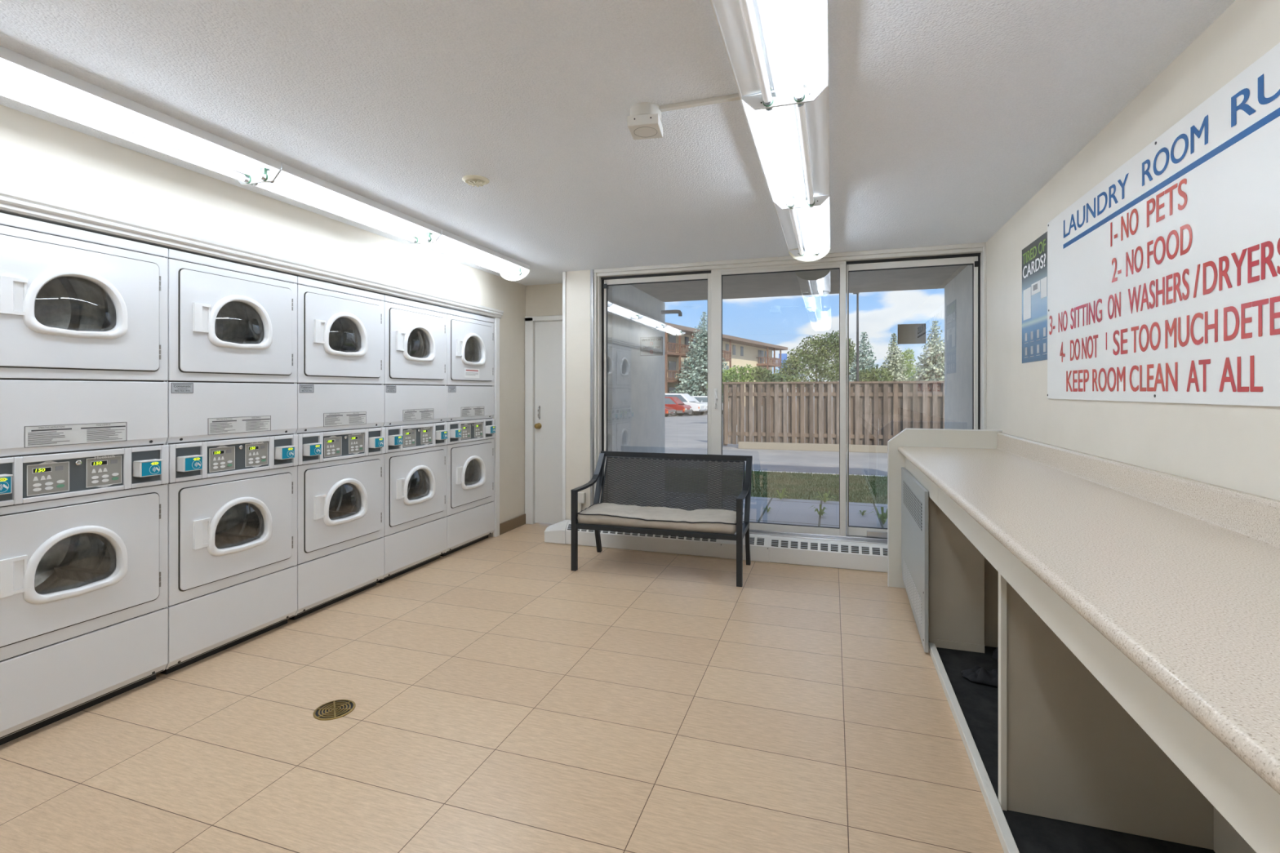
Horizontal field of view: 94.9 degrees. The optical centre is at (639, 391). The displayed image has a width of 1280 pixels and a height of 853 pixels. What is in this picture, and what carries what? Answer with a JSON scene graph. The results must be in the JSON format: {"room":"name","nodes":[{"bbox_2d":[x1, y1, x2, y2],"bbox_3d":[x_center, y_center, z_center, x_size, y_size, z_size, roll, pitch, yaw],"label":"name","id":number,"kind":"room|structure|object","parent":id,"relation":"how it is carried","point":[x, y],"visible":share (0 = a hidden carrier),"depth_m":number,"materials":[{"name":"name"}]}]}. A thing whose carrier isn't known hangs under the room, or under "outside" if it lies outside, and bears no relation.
{"room":"laundry","nodes":[
{"label":"laundry","id":0,"kind":"room"},
{"bbox_2d":[0,212,431,305],"bbox_3d":[-2.665,0.133,3.994,0.150,2.375,3.725,0,0,18],"label":"wall","id":1,"kind":"structure","parent":0,"point":[1,212],"depth_m":3.48,"materials":[{"name":"grey paint"}]},
{"bbox_2d":[0,104,525,537],"bbox_3d":[-2.269,0.133,2.647,0.140,2.375,6.820,0,0,18],"label":"wall","id":2,"kind":"structure","parent":0,"point":[42,158],"depth_m":3.08,"materials":[{"name":"beige paint"}]},
{"bbox_2d":[0,188,503,318],"bbox_3d":[-2.263,-0.699,2.379,0.078,0.067,6.315,0,0,18],"label":"trim","id":3,"kind":"structure","parent":2,"relation":"attached to","point":[12,202],"depth_m":2.80,"materials":[{"name":"white paint"}]},
{"bbox_2d":[493,317,499,537],"bbox_3d":[-1.312,0.328,5.342,0.045,1.985,0.062,0,0,18],"label":"trim","id":4,"kind":"structure","parent":2,"relation":"attached to","point":[496,416],"depth_m":5.32,"materials":[{"name":"white paint"}]},
{"bbox_2d":[499,513,525,534],"bbox_3d":[-1.219,1.270,5.604,0.017,0.100,0.495,0,0,18],"label":"baseboard","id":5,"kind":"structure","parent":2,"relation":"attached to","point":[505,526],"depth_m":5.59,"materials":[{"name":"brown tile"}]},
{"bbox_2d":[0,522,1004,852],"bbox_3d":[-0.849,1.380,2.172,5.435,0.120,7.200,0,0,18],"label":"floor","id":6,"kind":"structure","parent":0,"point":[508,698],"depth_m":2.25,"materials":[{"name":"beige tile"}]},
{"bbox_2d":[0,212,168,745],"bbox_3d":[-2.575,0.333,2.471,0.738,1.975,0.681,0,0,18],"label":"dryer","id":7,"kind":"object","parent":6,"relation":"on","point":[84,452],"visible":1,"depth_m":2.41,"materials":[{"name":"white metal"}]},
{"bbox_2d":[158,248,297,674],"bbox_3d":[-2.363,0.333,3.122,0.738,1.975,0.681,0,0,18],"label":"dryer","id":8,"kind":"object","parent":6,"relation":"on","point":[232,440],"visible":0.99,"depth_m":2.98,"materials":[{"name":"grey metal"}]},
{"bbox_2d":[313,699,355,720],"bbox_3d":[-1.264,1.318,2.430,0.156,0.004,0.156,0,0,18],"label":"floor drain","id":9,"kind":"object","parent":6,"relation":"on","point":[335,709],"visible":1,"depth_m":2.43,"materials":[{"name":"gold metal"}]},
{"bbox_2d":[288,276,385,620],"bbox_3d":[-2.150,0.333,3.773,0.738,1.975,0.681,0,0,18],"label":"dryer","id":10,"kind":"object","parent":6,"relation":"on","point":[340,431],"visible":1,"depth_m":3.64,"materials":[{"name":"grey metal"}]},
{"bbox_2d":[376,295,448,582],"bbox_3d":[-1.937,0.333,4.424,0.738,1.975,0.681,0,0,18],"label":"dryer","id":11,"kind":"object","parent":6,"relation":"on","point":[415,425],"visible":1,"depth_m":4.30,"materials":[{"name":"grey metal"}]},
{"bbox_2d":[440,308,495,556],"bbox_3d":[-1.724,0.333,5.075,0.738,1.975,0.681,0,0,18],"label":"dryer","id":12,"kind":"object","parent":6,"relation":"on","point":[471,427],"visible":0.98,"depth_m":4.95,"materials":[{"name":"grey metal"}]},
{"bbox_2d":[570,450,752,586],"bbox_3d":[0.183,0.914,4.439,1.252,0.823,0.642,0,0,17],"label":"bench","id":13,"kind":"object","parent":6,"relation":"on","point":[743,486],"visible":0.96,"depth_m":4.60,"materials":[{"name":"black metal"}]},
{"bbox_2d":[577,502,743,534],"bbox_3d":[0.153,0.923,4.343,1.178,0.100,0.422,0,0,17],"label":"seat cushion","id":14,"kind":"object","parent":13,"relation":"on","point":[711,521],"visible":0.94,"depth_m":4.21,"materials":[{"name":"beige fabric"}]},
{"bbox_2d":[544,520,887,573],"bbox_3d":[0.801,1.224,4.626,3.415,0.193,0.108,0,0,18],"label":"baseboard heater","id":15,"kind":"object","parent":6,"relation":"on","point":[867,557],"visible":0.57,"depth_m":4.55,"materials":[{"name":"white paint"}]},
{"bbox_2d":[901,466,928,653],"bbox_3d":[1.593,0.905,3.430,0.020,0.806,1.040,0,0,18],"label":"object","id":16,"kind":"object","parent":6,"relation":"on","point":[914,496],"visible":1,"depth_m":3.23,"materials":[{"name":"silver metal"}]},
{"bbox_2d":[902,480,921,530],"bbox_3d":[1.580,0.647,3.418,0.002,0.145,0.820,0,0,18],"label":"grille","id":17,"kind":"object","parent":16,"relation":"attached to","point":[912,501],"depth_m":3.36,"materials":[{"name":"grey metal"}]},
{"bbox_2d":[902,558,921,626],"bbox_3d":[1.583,1.153,3.425,0.002,0.135,0.805,0,0,18],"label":"grille","id":18,"kind":"object","parent":16,"relation":"attached to","point":[913,593],"depth_m":3.36,"materials":[{"name":"grey metal"}]},
{"bbox_2d":[887,428,1002,588],"bbox_3d":[1.998,0.784,3.870,0.676,1.069,0.031,0,0,18],"label":"end panel","id":19,"kind":"object","parent":6,"relation":"on","point":[924,437],"visible":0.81,"depth_m":3.94,"materials":[{"name":"beige paint"}]},
{"bbox_2d":[897,432,1279,852],"bbox_3d":[1.247,0.792,1.478,0.617,1.054,4.985,0,0,18],"label":"countertop","id":20,"kind":"structure","parent":6,"relation":"on","point":[1131,612],"depth_m":1.69,"materials":[{"name":"beige laminate"}]},
{"bbox_2d":[960,665,998,687],"bbox_3d":[1.556,1.265,2.633,0.202,0.053,0.130,0,0,18],"label":"crumpled cloth","id":21,"kind":"object","parent":20,"relation":"on","point":[978,674],"visible":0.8,"depth_m":2.61,"materials":[{"name":"black fabric"}]},
{"bbox_2d":[991,646,998,661],"bbox_3d":[1.804,1.251,2.811,0.206,0.082,0.251,0,0,18],"label":"crumpled cloth","id":22,"kind":"object","parent":20,"relation":"on","point":[995,654],"visible":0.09,"depth_m":2.83,"materials":[{"name":"black fabric"}]},
{"bbox_2d":[525,283,562,316],"bbox_3d":[-0.674,0.133,5.787,0.940,2.375,0.140,0,0,18],"label":"wall","id":23,"kind":"structure","parent":0,"point":[544,300],"depth_m":5.80,"materials":[{"name":"beige paint"}]},
{"bbox_2d":[524,315,562,524],"bbox_3d":[-0.799,0.290,5.767,0.705,2.060,0.075,0,0,18],"label":"trim","id":24,"kind":"structure","parent":23,"relation":"attached to","point":[529,321],"depth_m":5.83,"materials":[{"name":"white paint"}]},
{"bbox_2d":[534,320,562,524],"bbox_3d":[-0.767,0.310,5.735,0.595,1.996,0.099,0,0,18],"label":"door","id":25,"kind":"structure","parent":23,"relation":"in","point":[548,335],"depth_m":5.79,"materials":[{"name":"white paint"}]},
{"bbox_2d":[565,270,590,520],"bbox_3d":[-0.462,0.133,5.380,0.280,2.375,0.500,0,0,18],"label":"wall pillar","id":26,"kind":"structure","parent":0,"point":[577,282],"depth_m":5.15,"materials":[{"name":"beige paint"}]},
{"bbox_2d":[562,271,565,520],"bbox_3d":[-0.663,0.058,5.200,0.030,2.225,0.048,0,0,18],"label":"trim","id":27,"kind":"structure","parent":26,"relation":"attached to","point":[563,273],"depth_m":5.18,"materials":[{"name":"white paint"}]},
{"bbox_2d":[577,492,585,511],"bbox_3d":[-0.502,0.959,5.114,0.062,0.158,0.032,0,0,18],"label":"wall outlet","id":28,"kind":"object","parent":26,"relation":"attached to","point":[581,495],"visible":0.71,"depth_m":5.10,"materials":[{"name":"white paint"}]},
{"bbox_2d":[590,269,594,506],"bbox_3d":[-0.409,0.033,5.099,0.039,2.175,0.027,0,0,-26],"label":"trim","id":29,"kind":"structure","parent":26,"relation":"attached to","point":[592,271],"depth_m":5.09,"materials":[{"name":"silver metal"}]},
{"bbox_2d":[0,0,1235,285],"bbox_3d":[-0.802,-1.155,2.156,5.535,0.200,7.200,0,0,18],"label":"ceiling","id":30,"kind":"structure","parent":0,"point":[947,117],"depth_m":2.15,"materials":[{"name":"white paint"}]},
{"bbox_2d":[0,45,280,185],"bbox_3d":[-1.978,-1.016,2.188,0.294,0.078,1.186,0,0,18],"label":"fluorescent fixture","id":31,"kind":"object","parent":30,"relation":"attached to","point":[24,79],"visible":1,"depth_m":2.18,"materials":[{"name":"white plastic"}]},
{"bbox_2d":[241,162,441,244],"bbox_3d":[-1.611,-1.016,3.310,0.294,0.078,1.166,0,0,18],"label":"fluorescent fixture","id":32,"kind":"object","parent":30,"relation":"attached to","point":[291,182],"visible":0.83,"depth_m":3.19,"materials":[{"name":"white plastic"}]},
{"bbox_2d":[410,229,529,280],"bbox_3d":[-1.246,-0.995,4.425,0.294,0.120,1.172,0,0,18],"label":"fluorescent fixture","id":33,"kind":"object","parent":30,"relation":"attached to","point":[509,268],"visible":0.91,"depth_m":4.39,"materials":[{"name":"white plastic"}]},
{"bbox_2d":[462,174,489,186],"bbox_3d":[-0.820,-1.044,2.930,0.132,0.022,0.132,0,0,18],"label":"sprinkler cover","id":34,"kind":"object","parent":30,"relation":"attached to","point":[472,180],"visible":1,"depth_m":2.91,"materials":[{"name":"beige"}]},
{"bbox_2d":[626,102,662,139],"bbox_3d":[0.021,-1.013,2.202,0.120,0.084,0.125,0,0,10],"label":"ceiling sensor","id":35,"kind":"object","parent":30,"relation":"attached to","point":[644,119],"visible":0.99,"depth_m":2.15,"materials":[{"name":"white paint"}]},
{"bbox_2d":[658,93,740,111],"bbox_3d":[0.217,-1.048,2.133,0.306,0.014,0.024,0,0,18],"label":"cable raceway","id":36,"kind":"object","parent":30,"relation":"attached to","point":[731,97],"visible":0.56,"depth_m":2.12,"materials":[{"name":"white paint"}]},
{"bbox_2d":[709,0,828,109],"bbox_3d":[0.306,-1.016,1.441,0.294,0.078,1.186,0,0,18],"label":"fluorescent fixture","id":37,"kind":"object","parent":30,"relation":"attached to","point":[781,46],"visible":1,"depth_m":1.73,"materials":[{"name":"white plastic"}]},
{"bbox_2d":[740,77,830,208],"bbox_3d":[0.673,-1.016,2.563,0.294,0.078,1.166,0,0,18],"label":"fluorescent fixture","id":38,"kind":"object","parent":30,"relation":"attached to","point":[792,140],"visible":0.9,"depth_m":2.45,"materials":[{"name":"white plastic"}]},
{"bbox_2d":[773,195,831,261],"bbox_3d":[1.038,-0.995,3.678,0.294,0.120,1.172,0,0,18],"label":"fluorescent fixture","id":39,"kind":"object","parent":30,"relation":"attached to","point":[808,228],"visible":0.8,"depth_m":3.69,"materials":[{"name":"white plastic"}]},
{"bbox_2d":[607,284,665,506],"bbox_3d":[-0.118,0.182,6.231,0.300,2.475,1.770,0,0,18],"label":"wall","id":40,"kind":"structure","parent":0,"point":[636,383],"depth_m":5.92,"materials":[{"name":"grey paint"}]},
{"bbox_2d":[661,309,682,316],"bbox_3d":[0.370,-0.908,6.844,0.247,0.077,0.044,0,0,18],"label":"drain pipe","id":41,"kind":"object","parent":40,"relation":"attached to","point":[675,311],"visible":1,"depth_m":6.83,"materials":[{"name":"black metal"}]},
{"bbox_2d":[603,272,711,506],"bbox_3d":[0.147,0.067,5.016,0.970,2.090,0.045,0,0,18],"label":"window","id":42,"kind":"structure","parent":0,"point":[698,277],"depth_m":5.00,"materials":[{"name":"white paint"}]},
{"bbox_2d":[640,337,662,355],"bbox_3d":[0.099,-0.385,5.045,0.200,0.159,0.004,0,0,18],"label":"notice","id":43,"kind":"object","parent":42,"relation":"attached to","point":[649,346],"visible":1,"depth_m":5.04,"materials":[{"name":"white paper"}]},
{"bbox_2d":[665,492,887,533],"bbox_3d":[2.001,1.520,6.116,24.000,0.200,3.070,0,0,18],"label":"paving","id":44,"kind":"object","parent":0,"point":[783,511],"visible":0.14,"depth_m":6.88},
{"bbox_2d":[774,488,787,499],"bbox_3d":[1.856,1.350,7.683,0.212,0.140,0.232,0,0,5],"label":"weed","id":45,"kind":"object","parent":44,"relation":"on","point":[780,495],"visible":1,"depth_m":7.73,"materials":[{"name":"green plant"}]},
{"bbox_2d":[811,504,828,516],"bbox_3d":[2.054,1.356,6.622,0.235,0.128,0.193,0,0,-27],"label":"weed","id":46,"kind":"object","parent":44,"relation":"on","point":[820,512],"visible":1,"depth_m":6.62,"materials":[{"name":"green plant"}]},
{"bbox_2d":[813,490,835,502],"bbox_3d":[2.353,1.346,7.470,0.286,0.148,0.246,0,0,-6],"label":"weed","id":47,"kind":"object","parent":44,"relation":"on","point":[824,495],"visible":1,"depth_m":7.48,"materials":[{"name":"green plant"}]},
{"bbox_2d":[858,510,867,515],"bbox_3d":[2.540,1.387,6.688,0.126,0.067,0.108,0,0,32],"label":"weed","id":48,"kind":"object","parent":44,"relation":"on","point":[863,512],"visible":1,"depth_m":6.68,"materials":[{"name":"green plant"}]},
{"bbox_2d":[866,506,887,524],"bbox_3d":[2.564,1.336,6.266,0.336,0.168,0.257,0,0,-40],"label":"weed","id":49,"kind":"object","parent":44,"relation":"on","point":[882,517],"visible":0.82,"depth_m":6.26,"materials":[{"name":"green plant"}]},
{"bbox_2d":[665,466,887,504],"bbox_3d":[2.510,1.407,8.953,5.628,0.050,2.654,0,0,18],"label":"grass","id":50,"kind":"structure","parent":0,"point":[811,493],"depth_m":8.80,"materials":[{"name":"green plant"}]},
{"bbox_2d":[665,400,887,475],"bbox_3d":[12.270,1.870,85.745,150.000,0.900,149.380,0,0,18],"label":"ground","id":51,"kind":"structure","parent":0,"point":[685,433],"depth_m":13.21,"materials":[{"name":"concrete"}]},
{"bbox_2d":[665,406,675,416],"bbox_3d":[0.494,1.470,49.442,4.780,1.360,1.820,0,0,23],"label":"sedan","id":52,"kind":"object","parent":51,"relation":"on","point":[668,410],"visible":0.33,"depth_m":48.43,"materials":[{"name":"red paint"}]},
{"bbox_2d":[665,396,692,416],"bbox_3d":[2.011,1.340,52.140,4.980,1.760,1.920,0,0,24],"label":"minivan","id":53,"kind":"object","parent":51,"relation":"on","point":[674,402],"visible":0.43,"depth_m":50.90,"materials":[{"name":"red paint"}]},
{"bbox_2d":[665,393,706,415],"bbox_3d":[3.642,1.230,54.951,4.930,2.080,2.020,0,0,25],"label":"van","id":54,"kind":"object","parent":51,"relation":"on","point":[696,407],"visible":0.44,"depth_m":53.89,"materials":[{"name":"white paint"}]},
{"bbox_2d":[669,311,728,413],"bbox_3d":[7.088,-3.160,65.379,8.651,10.961,8.710,0,0,18],"label":"spruce tree","id":55,"kind":"object","parent":51,"relation":"on","point":[695,384],"visible":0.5,"depth_m":64.60,"materials":[{"name":"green plant"}]},
{"bbox_2d":[690,395,707,414],"bbox_3d":[4.125,1.400,57.315,5.180,1.840,1.970,0,0,25],"label":"suv","id":56,"kind":"object","parent":51,"relation":"on","point":[692,397],"visible":0.06,"depth_m":57.19,"materials":[{"name":"white paint"}]},
{"bbox_2d":[684,395,728,413],"bbox_3d":[6.519,1.400,59.163,5.180,1.840,1.970,0,0,25],"label":"car","id":57,"kind":"object","parent":51,"relation":"on","point":[704,399],"visible":0.04,"depth_m":58.39,"materials":[{"name":"white paint"}]},
{"bbox_2d":[665,322,787,406],"bbox_3d":[5.953,-3.230,84.623,17.200,11.200,44.755,0,0,32],"label":"apartment block","id":58,"kind":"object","parent":51,"relation":"on","point":[737,351],"visible":0.28,"depth_m":78.07,"materials":[{"name":"beige"}]},
{"bbox_2d":[706,364,759,425],"bbox_3d":[4.861,0.158,29.984,2.949,3.124,1.158,0,0,18],"label":"shrub","id":59,"kind":"object","parent":51,"relation":"on","point":[746,376],"visible":0.48,"depth_m":29.78,"materials":[{"name":"green plant"}]},
{"bbox_2d":[751,365,801,385],"bbox_3d":[6.488,0.252,28.075,2.372,2.937,1.039,0,0,18],"label":"shrub","id":60,"kind":"object","parent":51,"relation":"on","point":[762,375],"visible":0.64,"depth_m":28.02,"materials":[{"name":"green plant"}]},
{"bbox_2d":[778,353,786,373],"bbox_3d":[26.556,-2.330,109.153,1.500,9.300,0.200,0,0,18],"label":"billboard","id":61,"kind":"object","parent":51,"relation":"on","point":[784,356],"visible":0.21,"depth_m":109.03,"materials":[{"name":"blue"}]},
{"bbox_2d":[737,441,887,453],"bbox_3d":[10.589,1.337,11.897,17.130,0.165,0.160,0,0,18],"label":"kerb","id":62,"kind":"object","parent":51,"relation":"on","point":[741,445],"visible":0.16,"depth_m":13.97,"materials":[{"name":"beige concrete"}]},
{"bbox_2d":[772,330,856,382],"bbox_3d":[14.924,-1.464,50.786,7.154,7.569,3.844,0,0,18],"label":"leafy tree","id":63,"kind":"object","parent":51,"relation":"on","point":[817,360],"visible":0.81,"depth_m":50.48,"materials":[{"name":"green plant"}]},
{"bbox_2d":[722,381,944,445],"bbox_3d":[6.318,0.580,13.605,8.850,1.620,0.230,0,0,18],"label":"wooden fence","id":64,"kind":"object","parent":51,"relation":"on","point":[793,412],"visible":0.35,"depth_m":14.14,"materials":[{"name":"brown wood"}]},
{"bbox_2d":[827,347,859,381],"bbox_3d":[20.361,-1.133,58.525,3.781,6.906,2.863,0,0,18],"label":"leafy tree","id":65,"kind":"object","parent":51,"relation":"on","point":[852,358],"visible":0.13,"depth_m":58.16,"materials":[{"name":"green plant"}]},
{"bbox_2d":[853,292,859,381],"bbox_3d":[13.825,-2.200,37.563,0.380,8.340,0.200,0,0,18],"label":"light pole","id":66,"kind":"object","parent":51,"relation":"on","point":[857,293],"visible":0.59,"depth_m":37.48,"materials":[{"name":"grey metal"}]},
{"bbox_2d":[845,332,880,381],"bbox_3d":[20.652,-1.512,54.315,5.412,7.663,5.447,0,0,18],"label":"spruce tree","id":67,"kind":"object","parent":51,"relation":"on","point":[864,363],"visible":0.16,"depth_m":54.00,"materials":[{"name":"green plant"}]},
{"bbox_2d":[853,365,893,381],"bbox_3d":[19.384,0.094,48.886,3.116,4.452,2.209,0,0,18],"label":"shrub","id":68,"kind":"object","parent":51,"relation":"on","point":[873,375],"visible":0.63,"depth_m":48.49,"materials":[{"name":"green plant"}]},
{"bbox_2d":[880,333,909,381],"bbox_3d":[25.243,-1.657,58.695,4.748,7.954,4.752,0,0,18],"label":"spruce tree","id":69,"kind":"object","parent":51,"relation":"on","point":[897,373],"visible":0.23,"depth_m":58.29,"materials":[{"name":"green plant"}]},
{"bbox_2d":[897,347,920,381],"bbox_3d":[28.729,-1.170,63.194,3.568,6.980,2.751,0,0,18],"label":"leafy tree","id":70,"kind":"object","parent":51,"relation":"on","point":[908,366],"visible":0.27,"depth_m":62.76,"materials":[{"name":"green plant"}]},
{"bbox_2d":[908,320,944,381],"bbox_3d":[24.952,-1.831,49.700,5.989,8.311,6.047,0,0,-45],"label":"spruce tree","id":71,"kind":"object","parent":51,"relation":"on","point":[935,370],"visible":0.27,"depth_m":49.40,"materials":[{"name":"green plant"}]},
{"bbox_2d":[711,261,845,536],"bbox_3d":[1.077,0.056,4.647,1.047,2.112,0.097,0,0,18],"label":"window","id":72,"kind":"structure","parent":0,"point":[717,275],"depth_m":4.66,"materials":[{"name":"white paint"}]},
{"bbox_2d":[594,242,986,502],"bbox_3d":[1.047,0.033,4.708,3.007,2.175,0.200,0,0,18],"label":"trim","id":73,"kind":"structure","parent":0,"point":[980,247],"depth_m":4.68,"materials":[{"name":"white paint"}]},
{"bbox_2d":[631,265,967,302],"bbox_3d":[1.424,-1.155,5.639,8.000,0.200,1.795,0,0,18],"label":"soffit","id":74,"kind":"structure","parent":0,"point":[815,282],"depth_m":5.76,"materials":[{"name":"paint"}]},
{"bbox_2d":[735,528,887,544],"bbox_3d":[1.057,1.127,4.702,2.985,0.030,0.225,0,0,18],"label":"trim","id":75,"kind":"structure","parent":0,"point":[783,534],"depth_m":4.51,"materials":[{"name":"silver metal"}]},
{"bbox_2d":[944,264,972,429],"bbox_3d":[2.962,0.182,5.065,0.320,2.475,1.730,0,0,18],"label":"wall","id":76,"kind":"structure","parent":0,"point":[958,291],"depth_m":5.30,"materials":[{"name":"grey paint"}]},
{"bbox_2d":[986,0,1279,500],"bbox_3d":[1.536,0.133,1.107,0.160,2.375,6.660,0,0,18],"label":"wall","id":77,"kind":"structure","parent":0,"point":[1232,446],"depth_m":2.08,"materials":[{"name":"beige paint"}]},
{"bbox_2d":[846,256,979,537],"bbox_3d":[2.025,0.067,4.393,0.903,2.090,0.060,0,0,18],"label":"window","id":78,"kind":"structure","parent":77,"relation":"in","point":[867,531],"depth_m":4.40,"materials":[{"name":"white paint"}]},
{"bbox_2d":[897,323,925,344],"bbox_3d":[2.041,-0.430,4.412,0.194,0.150,0.003,0,0,18],"label":"sign","id":79,"kind":"object","parent":78,"relation":"attached to","point":[907,333],"visible":1,"depth_m":4.41,"materials":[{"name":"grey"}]},
{"bbox_2d":[1022,231,1047,363],"bbox_3d":[2.118,-0.483,3.152,0.004,0.648,0.435,0,0,18],"label":"poster","id":80,"kind":"object","parent":77,"relation":"attached to","point":[1034,255],"visible":1,"depth_m":3.13,"materials":[{"name":"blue paper"}]},
{"bbox_2d":[1047,42,1279,406],"bbox_3d":[1.715,-0.402,1.930,0.010,0.880,2.135,0,0,18],"label":"sign","id":81,"kind":"object","parent":77,"relation":"attached to","point":[1163,277],"visible":1,"depth_m":1.81,"materials":[{"name":"white"}]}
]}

